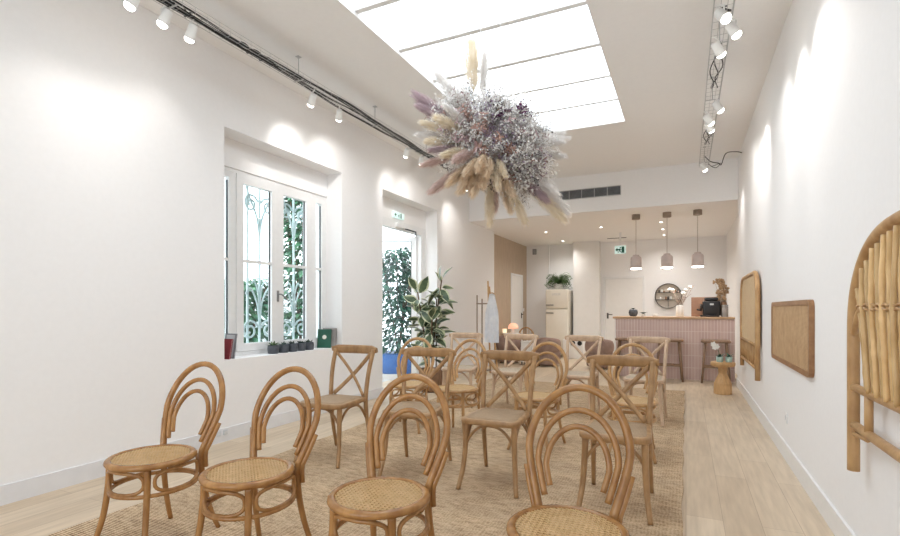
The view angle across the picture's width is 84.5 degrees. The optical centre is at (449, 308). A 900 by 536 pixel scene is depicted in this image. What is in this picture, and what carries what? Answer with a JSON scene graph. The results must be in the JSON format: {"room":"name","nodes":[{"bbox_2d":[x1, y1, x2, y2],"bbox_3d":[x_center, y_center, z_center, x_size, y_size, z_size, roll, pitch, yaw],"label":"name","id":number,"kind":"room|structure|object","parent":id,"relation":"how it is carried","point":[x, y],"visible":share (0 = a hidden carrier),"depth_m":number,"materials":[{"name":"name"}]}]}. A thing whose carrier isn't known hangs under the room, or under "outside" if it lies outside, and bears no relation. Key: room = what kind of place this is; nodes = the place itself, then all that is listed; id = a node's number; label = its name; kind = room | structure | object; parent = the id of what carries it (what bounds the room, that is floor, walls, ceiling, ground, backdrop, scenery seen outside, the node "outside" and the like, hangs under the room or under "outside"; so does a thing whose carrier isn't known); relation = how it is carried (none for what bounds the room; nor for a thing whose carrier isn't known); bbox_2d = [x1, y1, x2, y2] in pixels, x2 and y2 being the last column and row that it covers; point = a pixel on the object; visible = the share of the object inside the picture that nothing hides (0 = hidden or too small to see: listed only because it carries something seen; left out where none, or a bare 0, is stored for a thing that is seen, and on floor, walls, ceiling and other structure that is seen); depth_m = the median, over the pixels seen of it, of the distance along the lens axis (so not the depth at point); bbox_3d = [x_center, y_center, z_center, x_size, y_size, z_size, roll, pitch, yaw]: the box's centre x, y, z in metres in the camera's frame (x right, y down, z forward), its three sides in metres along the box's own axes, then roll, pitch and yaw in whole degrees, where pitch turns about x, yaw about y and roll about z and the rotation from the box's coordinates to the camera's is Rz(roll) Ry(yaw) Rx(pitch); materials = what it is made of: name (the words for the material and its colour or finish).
{"room":"event space","nodes":[
{"label":"event space","id":0,"kind":"room"},
{"bbox_2d":[0,0,493,485],"bbox_3d":[-1.844,-0.640,5.404,0.420,3.680,12.170,0,0,25],"label":"wall","id":1,"kind":"structure","parent":0,"point":[114,125],"depth_m":3.83,"materials":[{"name":"white paint"}]},
{"bbox_2d":[0,387,382,505],"bbox_3d":[-2.555,1.140,3.414,0.019,0.120,7.565,0,0,25],"label":"baseboard","id":2,"kind":"structure","parent":1,"relation":"attached to","point":[42,484],"depth_m":3.43,"materials":[{"name":"white wood"}]},
{"bbox_2d":[224,339,232,358],"bbox_3d":[-2.085,0.373,4.609,0.130,0.190,0.052,0,0,23],"label":"book","id":3,"kind":"object","parent":1,"relation":"on","point":[228,343],"visible":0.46,"depth_m":4.59,"materials":[{"name":"paper"}]},
{"bbox_2d":[225,333,236,358],"bbox_3d":[-2.077,0.349,4.674,0.140,0.234,0.045,0,0,23],"label":"picture frame","id":4,"kind":"object","parent":1,"relation":"on","point":[227,335],"visible":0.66,"depth_m":4.66,"materials":[{"name":"grey metal"}]},
{"bbox_2d":[244,186,267,342],"bbox_3d":[-2.102,-0.471,5.351,0.022,1.653,0.317,0,0,25],"label":"window grille","id":5,"kind":"object","parent":1,"relation":"in","point":[248,200],"depth_m":5.35,"materials":[{"name":"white metal"}]},
{"bbox_2d":[267,341,278,353],"bbox_3d":[-1.850,0.395,5.168,0.164,0.140,0.166,0,0,25],"label":"succulent pot","id":6,"kind":"object","parent":1,"relation":"on","point":[273,348],"visible":1,"depth_m":5.12,"materials":[{"name":"concrete"}]},
{"bbox_2d":[224,166,326,355],"bbox_3d":[-1.887,-0.458,5.355,0.134,1.845,1.700,0,0,25],"label":"window","id":7,"kind":"structure","parent":1,"relation":"in","point":[235,180],"depth_m":5.33,"materials":[{"name":"white paint"}]},
{"bbox_2d":[224,136,327,196],"bbox_3d":[-1.970,-1.528,5.395,0.200,0.297,1.740,0,0,25],"label":"trim","id":8,"kind":"structure","parent":1,"relation":"attached to","point":[240,156],"depth_m":5.30,"materials":[{"name":"white paint"}]},
{"bbox_2d":[278,342,288,352],"bbox_3d":[-1.787,0.405,5.291,0.128,0.121,0.118,0,0,6],"label":"succulent pot","id":9,"kind":"object","parent":1,"relation":"on","point":[283,347],"visible":0.92,"depth_m":5.25,"materials":[{"name":"ceramic"}]},
{"bbox_2d":[288,341,297,351],"bbox_3d":[-1.719,0.404,5.410,0.127,0.121,0.120,0,0,25],"label":"succulent pot","id":10,"kind":"object","parent":1,"relation":"on","point":[293,347],"visible":0.91,"depth_m":5.37,"materials":[{"name":"ceramic"}]},
{"bbox_2d":[284,199,302,338],"bbox_3d":[-1.859,-0.474,5.861,0.022,1.648,0.298,0,0,25],"label":"window grille","id":11,"kind":"object","parent":1,"relation":"in","point":[293,226],"depth_m":5.87,"materials":[{"name":"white metal"}]},
{"bbox_2d":[296,340,305,350],"bbox_3d":[-1.666,0.407,5.532,0.116,0.116,0.126,0,0,25],"label":"succulent pot","id":12,"kind":"object","parent":1,"relation":"on","point":[301,345],"visible":0.87,"depth_m":5.49,"materials":[{"name":"ceramic"}]},
{"bbox_2d":[305,339,313,349],"bbox_3d":[-1.611,0.405,5.650,0.117,0.120,0.121,0,0,25],"label":"succulent pot","id":13,"kind":"object","parent":1,"relation":"on","point":[309,344],"visible":0.8,"depth_m":5.61,"materials":[{"name":"concrete"}]},
{"bbox_2d":[317,329,331,347],"bbox_3d":[-1.507,0.355,5.940,0.165,0.225,0.054,0,0,5],"label":"book","id":14,"kind":"object","parent":1,"relation":"on","point":[324,335],"visible":0.98,"depth_m":5.93,"materials":[{"name":"paper"}]},
{"bbox_2d":[323,328,336,346],"bbox_3d":[-1.468,0.350,6.028,0.170,0.236,0.055,0,0,5],"label":"book","id":15,"kind":"object","parent":1,"relation":"on","point":[334,330],"visible":0.41,"depth_m":6.02,"materials":[{"name":"paper"}]},
{"bbox_2d":[392,211,403,219],"bbox_3d":[-0.792,-1.431,7.590,0.036,0.092,0.300,0,0,25],"label":"exit sign","id":16,"kind":"object","parent":1,"relation":"attached to","point":[395,214],"visible":1,"depth_m":7.56,"materials":[{"name":"teal"}]},
{"bbox_2d":[383,217,425,379],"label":"door","id":17,"kind":"structure","parent":1,"relation":"in","point":[418,243],"depth_m":8.29,"materials":[{"name":"white paint"}]},
{"bbox_2d":[383,196,425,228],"bbox_3d":[-0.862,-1.516,7.720,0.200,0.322,1.705,0,0,25],"label":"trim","id":18,"kind":"structure","parent":1,"relation":"attached to","point":[413,216],"depth_m":7.82,"materials":[{"name":"white paint"}]},
{"bbox_2d":[224,278,288,342],"bbox_3d":[-2.767,0.394,6.515,1.475,1.656,1.366,0,0,-42],"label":"shrub","id":19,"kind":"object","parent":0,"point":[254,317],"visible":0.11,"depth_m":6.32,"materials":[{"name":"green plant"}]},
{"bbox_2d":[224,292,302,341],"bbox_3d":[-5.221,0.435,6.477,0.200,1.570,11.200,0,0,25],"label":"wall","id":20,"kind":"structure","parent":0,"point":[285,301],"depth_m":10.16,"materials":[{"name":"white paint"}]},
{"bbox_2d":[264,197,302,339],"bbox_3d":[-2.268,-0.314,7.615,1.434,3.068,1.095,0,0,25],"label":"shrub","id":21,"kind":"object","parent":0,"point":[299,241],"visible":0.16,"depth_m":7.41,"materials":[{"name":"green plant"}]},
{"bbox_2d":[0,335,834,535],"bbox_3d":[-2.719,1.350,9.051,15.300,0.300,26.000,0,0,25],"label":"floor","id":22,"kind":"structure","parent":0,"point":[737,481],"depth_m":3.50,"materials":[{"name":"brown wood"}]},
{"bbox_2d":[47,378,684,535],"bbox_3d":[0.458,1.194,4.495,3.014,0.012,7.410,0,0,25],"label":"rug","id":23,"kind":"object","parent":22,"relation":"on","point":[484,503],"visible":0.59,"depth_m":3.31,"materials":[{"name":"carpet"}]},
{"bbox_2d":[94,361,225,535],"bbox_3d":[-1.483,0.743,2.577,0.426,0.889,0.562,0,0,19],"label":"bentwood chair","id":24,"kind":"object","parent":23,"relation":"on","point":[158,455],"visible":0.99,"depth_m":2.58,"materials":[{"name":"brown wood"}]},
{"bbox_2d":[195,366,320,535],"bbox_3d":[-0.904,0.743,2.344,0.426,0.889,0.562,0,0,21],"label":"bentwood chair","id":25,"kind":"object","parent":23,"relation":"on","point":[306,438],"visible":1,"depth_m":2.37,"materials":[{"name":"brown wood"}]},
{"bbox_2d":[293,344,377,468],"bbox_3d":[-0.911,0.749,4.019,0.452,0.878,0.588,0,0,22],"label":"chair","id":26,"kind":"object","parent":23,"relation":"on","point":[330,402],"visible":0.88,"depth_m":4.09,"materials":[{"name":"brown wood"}]},
{"bbox_2d":[327,373,450,535],"bbox_3d":[-0.260,0.743,2.054,0.426,0.889,0.562,0,0,21],"label":"bentwood chair","id":27,"kind":"object","parent":23,"relation":"on","point":[425,499],"visible":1,"depth_m":2.10,"materials":[{"name":"brown wood"}]},
{"bbox_2d":[387,337,434,433],"bbox_3d":[-0.400,0.743,5.000,0.426,0.889,0.562,0,0,13],"label":"bentwood chair","id":28,"kind":"object","parent":23,"relation":"on","point":[410,384],"visible":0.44,"depth_m":5.09,"materials":[{"name":"brown wood"}]},
{"bbox_2d":[377,347,455,476],"bbox_3d":[-0.235,0.749,3.707,0.452,0.878,0.588,0,0,15],"label":"chair","id":29,"kind":"object","parent":23,"relation":"on","point":[448,353],"visible":0.59,"depth_m":3.86,"materials":[{"name":"brown wood"}]},
{"bbox_2d":[436,339,487,430],"bbox_3d":[0.096,0.743,4.732,0.426,0.889,0.562,0,0,27],"label":"bentwood chair","id":30,"kind":"object","parent":23,"relation":"on","point":[454,389],"visible":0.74,"depth_m":4.79,"materials":[{"name":"brown wood"}]},
{"bbox_2d":[442,332,482,407],"bbox_3d":[0.146,0.749,6.251,0.452,0.878,0.588,0,0,15],"label":"chair","id":31,"kind":"object","parent":23,"relation":"on","point":[462,368],"visible":0.48,"depth_m":6.37,"materials":[{"name":"brown wood"}]},
{"bbox_2d":[456,350,539,497],"bbox_3d":[0.345,0.749,3.442,0.452,0.878,0.588,0,0,23],"label":"chair","id":32,"kind":"object","parent":23,"relation":"on","point":[497,418],"visible":0.91,"depth_m":3.49,"materials":[{"name":"brown wood"}]},
{"bbox_2d":[489,334,538,407],"bbox_3d":[0.766,0.749,5.934,0.452,0.878,0.588,0,0,29],"label":"chair","id":33,"kind":"object","parent":23,"relation":"on","point":[507,371],"visible":0.59,"depth_m":6.04,"materials":[{"name":"brown wood"}]},
{"bbox_2d":[507,342,567,449],"bbox_3d":[0.778,0.743,4.318,0.426,0.889,0.562,0,0,30],"label":"bentwood chair","id":34,"kind":"object","parent":23,"relation":"on","point":[538,396],"visible":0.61,"depth_m":4.37,"materials":[{"name":"brown wood"}]},
{"bbox_2d":[506,383,634,535],"bbox_3d":[0.426,0.743,1.739,0.426,0.889,0.562,0,0,22],"label":"bentwood chair","id":35,"kind":"object","parent":23,"relation":"on","point":[611,525],"visible":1,"depth_m":1.84,"materials":[{"name":"brown wood"}]},
{"bbox_2d":[554,335,603,418],"bbox_3d":[1.465,0.749,5.623,0.452,0.878,0.588,0,0,28],"label":"chair","id":36,"kind":"object","parent":23,"relation":"on","point":[572,375],"visible":0.53,"depth_m":5.77,"materials":[{"name":"brown wood"}]},
{"bbox_2d":[576,355,658,524],"bbox_3d":[1.040,0.749,3.061,0.452,0.878,0.588,0,0,24],"label":"chair","id":37,"kind":"object","parent":23,"relation":"on","point":[641,432],"visible":0.88,"depth_m":3.13,"materials":[{"name":"brown wood"}]},
{"bbox_2d":[607,343,658,463],"bbox_3d":[1.505,0.743,4.104,0.426,0.889,0.562,0,0,21],"label":"bentwood chair","id":38,"kind":"object","parent":23,"relation":"on","point":[640,402],"visible":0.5,"depth_m":4.17,"materials":[{"name":"brown wood"}]},
{"bbox_2d":[623,336,669,426],"bbox_3d":[2.101,0.749,5.319,0.452,0.878,0.588,0,0,28],"label":"chair","id":39,"kind":"object","parent":23,"relation":"on","point":[661,379],"visible":0.73,"depth_m":5.39,"materials":[{"name":"brown wood"}]},
{"bbox_2d":[383,247,410,373],"bbox_3d":[-1.032,0.033,9.495,1.448,2.374,1.298,0,0,-29],"label":"potted shrub","id":40,"kind":"object","parent":22,"relation":"on","point":[389,356],"visible":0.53,"depth_m":9.18,"materials":[{"name":"green plant"}]},
{"bbox_2d":[383,350,410,373],"bbox_3d":[-0.988,1.020,9.500,0.800,0.400,0.800,0,0,25],"label":"pot","id":41,"kind":"object","parent":40,"relation":"on","point":[389,357],"depth_m":9.17,"materials":[{"name":"blue ceramic"}]},
{"bbox_2d":[403,267,457,392],"bbox_3d":[-0.292,0.289,7.199,0.800,1.822,0.745,0,0,-5],"label":"rubber plant","id":42,"kind":"object","parent":22,"relation":"on","point":[428,313],"visible":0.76,"depth_m":7.16,"materials":[{"name":"green plant"}]},
{"bbox_2d":[419,367,442,392],"bbox_3d":[-0.270,1.035,7.241,0.380,0.330,0.380,0,0,25],"label":"basket","id":43,"kind":"object","parent":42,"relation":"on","point":[438,377],"depth_m":7.09,"materials":[{"name":"brown wicker"}]},
{"bbox_2d":[476,281,497,372],"bbox_3d":[0.696,0.340,9.270,0.410,1.722,0.124,0,0,17],"label":"coat stand","id":44,"kind":"object","parent":22,"relation":"on","point":[488,286],"visible":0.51,"depth_m":9.26,"materials":[{"name":"brown wood"}]},
{"bbox_2d":[484,292,498,342],"bbox_3d":[0.777,0.156,9.158,0.280,0.928,0.111,0,0,25],"label":"hanging cloth","id":45,"kind":"object","parent":44,"relation":"hanging from","point":[491,314],"visible":1,"depth_m":9.12,"materials":[{"name":"white fabric"}]},
{"bbox_2d":[496,336,520,363],"bbox_3d":[1.315,0.894,11.053,0.569,0.611,0.574,0,0,25],"label":"armchair","id":46,"kind":"object","parent":22,"relation":"on","point":[501,345],"visible":0.53,"depth_m":10.83,"materials":[{"name":"brown fabric"}]},
{"bbox_2d":[521,341,533,364],"bbox_3d":[1.677,0.948,10.722,0.230,0.505,0.280,0,0,25],"label":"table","id":47,"kind":"object","parent":22,"relation":"on","point":[524,344],"visible":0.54,"depth_m":10.62,"materials":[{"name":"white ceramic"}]},
{"bbox_2d":[535,337,560,366],"bbox_3d":[2.064,0.894,10.463,0.569,0.611,0.574,0,0,25],"label":"armchair","id":48,"kind":"object","parent":22,"relation":"on","point":[550,348],"visible":0.62,"depth_m":10.23,"materials":[{"name":"brown fabric"}]},
{"bbox_2d":[546,289,572,354],"bbox_3d":[2.791,0.352,12.663,0.570,1.695,0.657,0,0,25],"label":"refrigerator","id":49,"kind":"object","parent":22,"relation":"on","point":[559,302],"visible":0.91,"depth_m":12.43,"materials":[{"name":"beige metal"}]},
{"bbox_2d":[544,272,571,288],"bbox_3d":[2.780,-0.708,12.688,0.711,0.434,0.582,0,0,15],"label":"potted fern","id":50,"kind":"object","parent":49,"relation":"on","point":[558,280],"visible":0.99,"depth_m":12.60,"materials":[{"name":"green plant"}]},
{"bbox_2d":[563,339,585,358],"bbox_3d":[3.014,0.965,12.015,0.500,0.470,0.315,0,0,25],"label":"box","id":51,"kind":"object","parent":22,"relation":"on","point":[573,353],"visible":0.57,"depth_m":11.87,"materials":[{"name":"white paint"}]},
{"bbox_2d":[585,339,613,368],"bbox_3d":[3.021,0.894,10.007,0.569,0.611,0.574,0,0,25],"label":"armchair","id":52,"kind":"object","parent":22,"relation":"on","point":[607,346],"visible":0.38,"depth_m":9.77,"materials":[{"name":"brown fabric"}]},
{"bbox_2d":[615,337,641,377],"bbox_3d":[3.117,0.851,8.629,0.432,0.702,0.312,0,0,25],"label":"bar stool","id":53,"kind":"object","parent":22,"relation":"on","point":[620,339],"visible":0.37,"depth_m":8.58,"materials":[{"name":"brown wood"}]},
{"bbox_2d":[657,338,683,381],"bbox_3d":[3.690,0.851,8.333,0.432,0.702,0.312,0,0,22],"label":"bar stool","id":54,"kind":"object","parent":22,"relation":"on","point":[678,340],"visible":0.56,"depth_m":8.18,"materials":[{"name":"brown wood"}]},
{"bbox_2d":[613,316,734,381],"bbox_3d":[3.934,0.667,8.793,1.915,1.066,0.680,0,0,25],"label":"bar counter","id":55,"kind":"object","parent":22,"relation":"on","point":[691,329],"depth_m":8.44,"materials":[{"name":"pink tile"}]},
{"bbox_2d":[629,308,637,315],"bbox_3d":[3.346,0.057,9.040,0.160,0.154,0.160,0,0,25],"label":"teapot","id":56,"kind":"object","parent":55,"relation":"on","point":[632,312],"visible":0.96,"depth_m":8.98,"materials":[{"name":"grey ceramic"}]},
{"bbox_2d":[613,316,734,318],"bbox_3d":[3.934,0.152,8.793,1.915,0.036,0.680,0,0,25],"label":"countertop","id":57,"kind":"structure","parent":55,"relation":"on","point":[620,317],"depth_m":8.59,"materials":[{"name":"brown wood"}]},
{"bbox_2d":[668,285,693,316],"bbox_3d":[4.062,-0.141,8.716,0.428,0.550,0.266,0,0,25],"label":"flower vase","id":58,"kind":"object","parent":55,"relation":"on","point":[679,308],"visible":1,"depth_m":8.68,"materials":[{"name":"white ceramic"}]},
{"bbox_2d":[691,297,719,316],"bbox_3d":[4.537,-0.038,8.796,0.450,0.345,0.025,0,0,25],"label":"serving board","id":59,"kind":"object","parent":55,"relation":"on","point":[695,301],"visible":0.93,"depth_m":8.85,"materials":[{"name":"brown wood"}]},
{"bbox_2d":[697,297,719,316],"bbox_3d":[4.483,-0.034,8.598,0.366,0.335,0.300,0,0,25],"label":"coffee machine","id":60,"kind":"object","parent":55,"relation":"on","point":[710,307],"visible":1,"depth_m":8.50,"materials":[{"name":"black plastic"}]},
{"bbox_2d":[713,278,729,316],"bbox_3d":[4.738,-0.202,8.651,0.269,0.671,0.150,0,0,25],"label":"bouquet","id":61,"kind":"object","parent":55,"relation":"on","point":[721,292],"visible":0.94,"depth_m":8.62,"materials":[{"name":"brown plant"}]},
{"bbox_2d":[722,305,727,316],"bbox_3d":[4.682,0.032,8.425,0.100,0.205,0.100,0,0,25],"label":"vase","id":62,"kind":"object","parent":55,"relation":"on","point":[724,307],"visible":1,"depth_m":8.39,"materials":[{"name":"glass"}]},
{"bbox_2d":[701,339,730,382],"bbox_3d":[4.313,0.851,8.036,0.432,0.702,0.312,0,0,27],"label":"bar stool","id":63,"kind":"object","parent":22,"relation":"on","point":[705,341],"visible":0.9,"depth_m":7.98,"materials":[{"name":"brown wood"}]},
{"bbox_2d":[710,361,735,394],"bbox_3d":[3.858,0.974,7.001,0.316,0.452,0.316,0,0,25],"label":"table","id":64,"kind":"object","parent":22,"relation":"on","point":[722,383],"visible":0.94,"depth_m":6.93,"materials":[{"name":"brown wood"}]},
{"bbox_2d":[711,341,725,361],"bbox_3d":[3.800,0.603,6.995,0.208,0.291,0.179,0,0,25],"label":"potted orchid","id":65,"kind":"object","parent":64,"relation":"on","point":[719,358],"visible":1,"depth_m":6.99,"materials":[{"name":"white ceramic"}]},
{"bbox_2d":[725,353,734,361],"bbox_3d":[3.930,0.684,6.954,0.147,0.127,0.186,0,0,25],"label":"potted plant","id":66,"kind":"object","parent":64,"relation":"on","point":[728,358],"visible":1,"depth_m":6.93,"materials":[{"name":"teal ceramic"}]},
{"bbox_3d":[1.412,0.877,11.513,0.420,0.645,0.420,0,0,25],"label":"cabinet","id":67,"kind":"object","parent":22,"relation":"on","visible":0},
{"bbox_2d":[508,323,517,332],"bbox_3d":[1.466,0.440,11.487,0.240,0.230,0.240,0,0,25],"label":"table lamp","id":68,"kind":"object","parent":67,"relation":"on","point":[512,326],"visible":0.98,"depth_m":11.41,"materials":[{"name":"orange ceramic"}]},
{"bbox_2d":[139,0,791,183],"bbox_3d":[0.127,-2.405,3.817,4.705,0.150,10.800,0,0,25],"label":"ceiling","id":69,"kind":"structure","parent":0,"point":[656,52],"depth_m":4.72,"materials":[{"name":"white paint"}]},
{"bbox_2d":[153,0,484,190],"bbox_3d":[-1.408,-2.212,4.576,0.145,0.236,10.454,0,0,25],"label":"cable tray","id":70,"kind":"object","parent":69,"relation":"hanging from","point":[170,4],"visible":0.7,"depth_m":4.47,"materials":[{"name":"metal"}]},
{"bbox_2d":[124,0,140,11],"bbox_3d":[-2.081,-2.041,3.249,0.101,0.171,0.075,0,0,-28],"label":"track spotlight","id":71,"kind":"object","parent":70,"relation":"attached to","point":[131,5],"visible":1,"depth_m":3.23,"materials":[{"name":"white metal"}]},
{"bbox_2d":[157,5,172,28],"bbox_3d":[-1.986,-2.041,3.444,0.100,0.172,0.075,0,0,8],"label":"track spotlight","id":72,"kind":"object","parent":70,"relation":"attached to","point":[163,21],"visible":0.99,"depth_m":3.42,"materials":[{"name":"white metal"}]},
{"bbox_2d":[184,19,197,42],"bbox_3d":[-1.901,-2.041,3.629,0.106,0.168,0.075,0,0,39],"label":"track spotlight","id":73,"kind":"object","parent":70,"relation":"attached to","point":[190,34],"visible":1,"depth_m":3.61,"materials":[{"name":"white metal"}]},
{"bbox_2d":[307,89,316,107],"bbox_3d":[-1.338,-2.040,4.812,0.076,0.148,0.127,0,0,-43],"label":"track spotlight","id":74,"kind":"object","parent":70,"relation":"attached to","point":[312,99],"visible":1,"depth_m":4.79,"materials":[{"name":"white metal"}]},
{"bbox_2d":[335,105,342,121],"bbox_3d":[-1.156,-2.040,5.180,0.076,0.138,0.139,0,0,-23],"label":"track spotlight","id":75,"kind":"object","parent":70,"relation":"attached to","point":[339,111],"visible":1,"depth_m":5.15,"materials":[{"name":"white metal"}]},
{"bbox_2d":[403,145,408,157],"bbox_3d":[-0.563,-2.040,6.427,0.076,0.143,0.134,0,0,-24],"label":"track spotlight","id":76,"kind":"object","parent":70,"relation":"attached to","point":[406,151],"visible":1,"depth_m":6.40,"materials":[{"name":"white metal"}]},
{"bbox_2d":[355,0,617,113],"bbox_3d":[0.288,-2.376,4.150,1.687,0.024,5.216,0,0,25],"label":"beams","id":77,"kind":"structure","parent":69,"relation":"attached to","point":[381,3],"depth_m":4.44,"materials":[{"name":"white metal"}]},
{"bbox_2d":[408,22,572,228],"bbox_3d":[0.326,-1.465,3.877,1.317,1.755,0.941,0,0,1],"label":"dried flower arrangement","id":78,"kind":"object","parent":69,"relation":"hanging from","point":[501,145],"visible":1,"depth_m":3.67,"materials":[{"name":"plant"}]},
{"bbox_2d":[699,0,741,167],"bbox_3d":[1.816,-2.173,2.762,0.550,0.314,9.954,0,0,25],"label":"cable tray","id":79,"kind":"object","parent":69,"relation":"hanging from","point":[733,3],"visible":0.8,"depth_m":4.55,"materials":[{"name":"metal"}]},
{"bbox_2d":[700,160,707,171],"bbox_3d":[3.607,-2.031,7.035,0.109,0.167,0.075,0,0,-21],"label":"track spotlight","id":80,"kind":"object","parent":79,"relation":"attached to","point":[704,168],"visible":1,"depth_m":7.01,"materials":[{"name":"white metal"}]},
{"bbox_2d":[703,111,713,125],"bbox_3d":[2.761,-2.030,5.280,0.125,0.150,0.076,0,0,-22],"label":"track spotlight","id":81,"kind":"object","parent":79,"relation":"attached to","point":[709,121],"visible":1,"depth_m":5.26,"materials":[{"name":"white metal"}]},
{"bbox_2d":[705,123,713,132],"bbox_3d":[2.883,-2.031,5.499,0.144,0.132,0.076,0,0,-43],"label":"track spotlight","id":82,"kind":"object","parent":79,"relation":"attached to","point":[710,129],"visible":0.79,"depth_m":5.49,"materials":[{"name":"white metal"}]},
{"bbox_2d":[712,97,723,113],"bbox_3d":[2.673,-2.030,4.933,0.119,0.159,0.076,0,0,-15],"label":"track spotlight","id":83,"kind":"object","parent":79,"relation":"attached to","point":[717,106],"visible":1,"depth_m":4.91,"materials":[{"name":"white metal"}]},
{"bbox_2d":[711,36,725,58],"bbox_3d":[2.086,-2.030,3.842,0.124,0.153,0.076,0,0,-28],"label":"track spotlight","id":84,"kind":"object","parent":79,"relation":"attached to","point":[718,49],"visible":1,"depth_m":3.82,"materials":[{"name":"white metal"}]},
{"bbox_2d":[714,4,731,23],"bbox_3d":[1.875,-2.030,3.400,0.075,0.161,0.117,0,0,-17],"label":"track spotlight","id":85,"kind":"object","parent":79,"relation":"attached to","point":[723,16],"visible":1,"depth_m":3.38,"materials":[{"name":"white metal"}]},
{"bbox_2d":[725,17,741,39],"bbox_3d":[2.043,-2.031,3.567,0.108,0.168,0.075,0,0,4],"label":"track spotlight","id":86,"kind":"object","parent":79,"relation":"attached to","point":[733,30],"visible":0.85,"depth_m":3.55,"materials":[{"name":"white metal"}]},
{"bbox_2d":[494,234,526,361],"bbox_3d":[1.328,-0.270,12.254,0.350,2.940,2.925,0,0,25],"label":"wall","id":87,"kind":"structure","parent":0,"point":[510,257],"depth_m":11.92,"materials":[{"name":"beige paint"}]},
{"bbox_2d":[511,273,522,340],"bbox_3d":[1.726,0.155,12.621,0.091,2.090,0.950,0,0,25],"label":"door","id":88,"kind":"structure","parent":87,"relation":"in","point":[516,282],"depth_m":12.66,"materials":[{"name":"white paint"}]},
{"bbox_2d":[573,241,600,335],"bbox_3d":[3.484,-0.250,12.558,0.630,2.900,0.350,0,0,25],"label":"wall","id":89,"kind":"structure","parent":0,"point":[586,255],"depth_m":12.39,"materials":[{"name":"white paint"}]},
{"bbox_2d":[469,158,737,222],"bbox_3d":[2.486,-2.060,8.647,4.805,0.740,0.150,0,0,25],"label":"wall","id":90,"kind":"structure","parent":0,"point":[682,184],"depth_m":8.21,"materials":[{"name":"white paint"}]},
{"bbox_2d":[558,185,620,199],"bbox_3d":[2.396,-2.010,8.595,1.088,0.165,0.019,0,0,25],"label":"air vent","id":91,"kind":"object","parent":90,"relation":"in","point":[608,190],"visible":0.89,"depth_m":8.57,"materials":[{"name":"grey metal"}]},
{"bbox_2d":[474,201,736,246],"bbox_3d":[3.385,-1.750,10.655,5.340,0.120,4.251,0,0,25],"label":"ceiling","id":92,"kind":"structure","parent":0,"point":[716,219],"depth_m":10.02,"materials":[{"name":"white paint"}]},
{"bbox_2d":[615,233,625,253],"bbox_3d":[3.768,-1.458,10.954,0.235,0.465,0.022,0,0,25],"label":"exit sign","id":93,"kind":"object","parent":92,"relation":"hanging from","point":[619,249],"visible":1,"depth_m":10.95,"materials":[{"name":"teal"}]},
{"bbox_2d":[630,214,641,269],"bbox_3d":[3.336,-1.201,8.879,0.188,0.978,0.188,0,0,25],"label":"pendant lamp","id":94,"kind":"object","parent":92,"relation":"hanging from","point":[636,260],"visible":1,"depth_m":8.81,"materials":[{"name":"ceramic"}]},
{"bbox_2d":[661,212,672,268],"bbox_3d":[3.796,-1.201,8.659,0.188,0.978,0.188,0,0,25],"label":"pendant lamp","id":95,"kind":"object","parent":92,"relation":"hanging from","point":[667,258],"visible":1,"depth_m":8.59,"materials":[{"name":"brown metal"}]},
{"bbox_2d":[692,209,703,267],"bbox_3d":[4.229,-1.201,8.453,0.188,0.978,0.188,0,0,25],"label":"pendant lamp","id":96,"kind":"object","parent":92,"relation":"hanging from","point":[697,257],"visible":1,"depth_m":8.39,"materials":[{"name":"brown metal"}]},
{"bbox_2d":[527,236,725,340],"bbox_3d":[4.257,-0.295,12.483,5.340,2.990,0.200,0,0,25],"label":"wall","id":97,"kind":"structure","parent":0,"point":[682,274],"depth_m":12.10,"materials":[{"name":"white paint"}]},
{"bbox_2d":[548,245,549,288],"bbox_3d":[2.620,-0.250,13.141,0.040,2.900,0.040,0,0,25],"label":"trim","id":98,"kind":"structure","parent":97,"relation":"attached to","point":[548,245],"depth_m":13.12,"materials":[{"name":"white paint"}]},
{"bbox_2d":[603,276,644,352],"bbox_3d":[4.311,0.195,12.295,0.980,2.010,0.091,0,0,25],"label":"door","id":99,"kind":"structure","parent":97,"relation":"in","point":[620,295],"depth_m":12.35,"materials":[{"name":"white paint"}]},
{"bbox_2d":[655,283,681,307],"bbox_3d":[5.232,-0.313,11.869,0.598,0.598,0.070,0,0,25],"label":"round wall shelf","id":100,"kind":"object","parent":97,"relation":"attached to","point":[665,303],"visible":0.95,"depth_m":11.90,"materials":[{"name":"metal"}]},
{"bbox_2d":[726,217,736,373],"bbox_3d":[5.653,-0.295,9.557,0.300,2.990,4.280,0,0,25],"label":"wall","id":101,"kind":"structure","parent":0,"point":[731,237],"depth_m":9.91,"materials":[{"name":"white paint"}]},
{"bbox_2d":[737,0,899,535],"bbox_3d":[2.279,-0.640,2.747,0.300,3.680,10.920,0,0,25],"label":"wall","id":102,"kind":"structure","parent":0,"point":[819,159],"depth_m":2.85,"materials":[{"name":"white paint"}]},
{"bbox_2d":[740,271,759,380],"bbox_3d":[3.606,0.168,5.972,0.052,1.185,1.654,0,0,25],"label":"headboard","id":103,"kind":"object","parent":102,"relation":"attached to","point":[750,283],"visible":1,"depth_m":5.74,"materials":[{"name":"wicker"}]},
{"bbox_2d":[771,300,814,377],"bbox_3d":[2.590,0.188,3.784,0.030,0.495,1.530,0,0,25],"label":"headboard","id":104,"kind":"object","parent":102,"relation":"attached to","point":[792,322],"visible":1,"depth_m":3.51,"materials":[{"name":"brown wood"}]},
{"bbox_2d":[736,377,855,535],"bbox_3d":[2.180,1.135,2.899,0.019,0.130,10.710,0,0,25],"label":"baseboard","id":105,"kind":"structure","parent":102,"relation":"attached to","point":[832,517],"depth_m":3.29,"materials":[{"name":"white paint"}]},
{"bbox_2d":[847,210,899,471],"bbox_3d":[1.549,0.189,1.660,0.083,1.063,1.256,0,0,25],"label":"headboard","id":106,"kind":"object","parent":102,"relation":"attached to","point":[873,311],"visible":1,"depth_m":1.91,"materials":[{"name":"wicker"}]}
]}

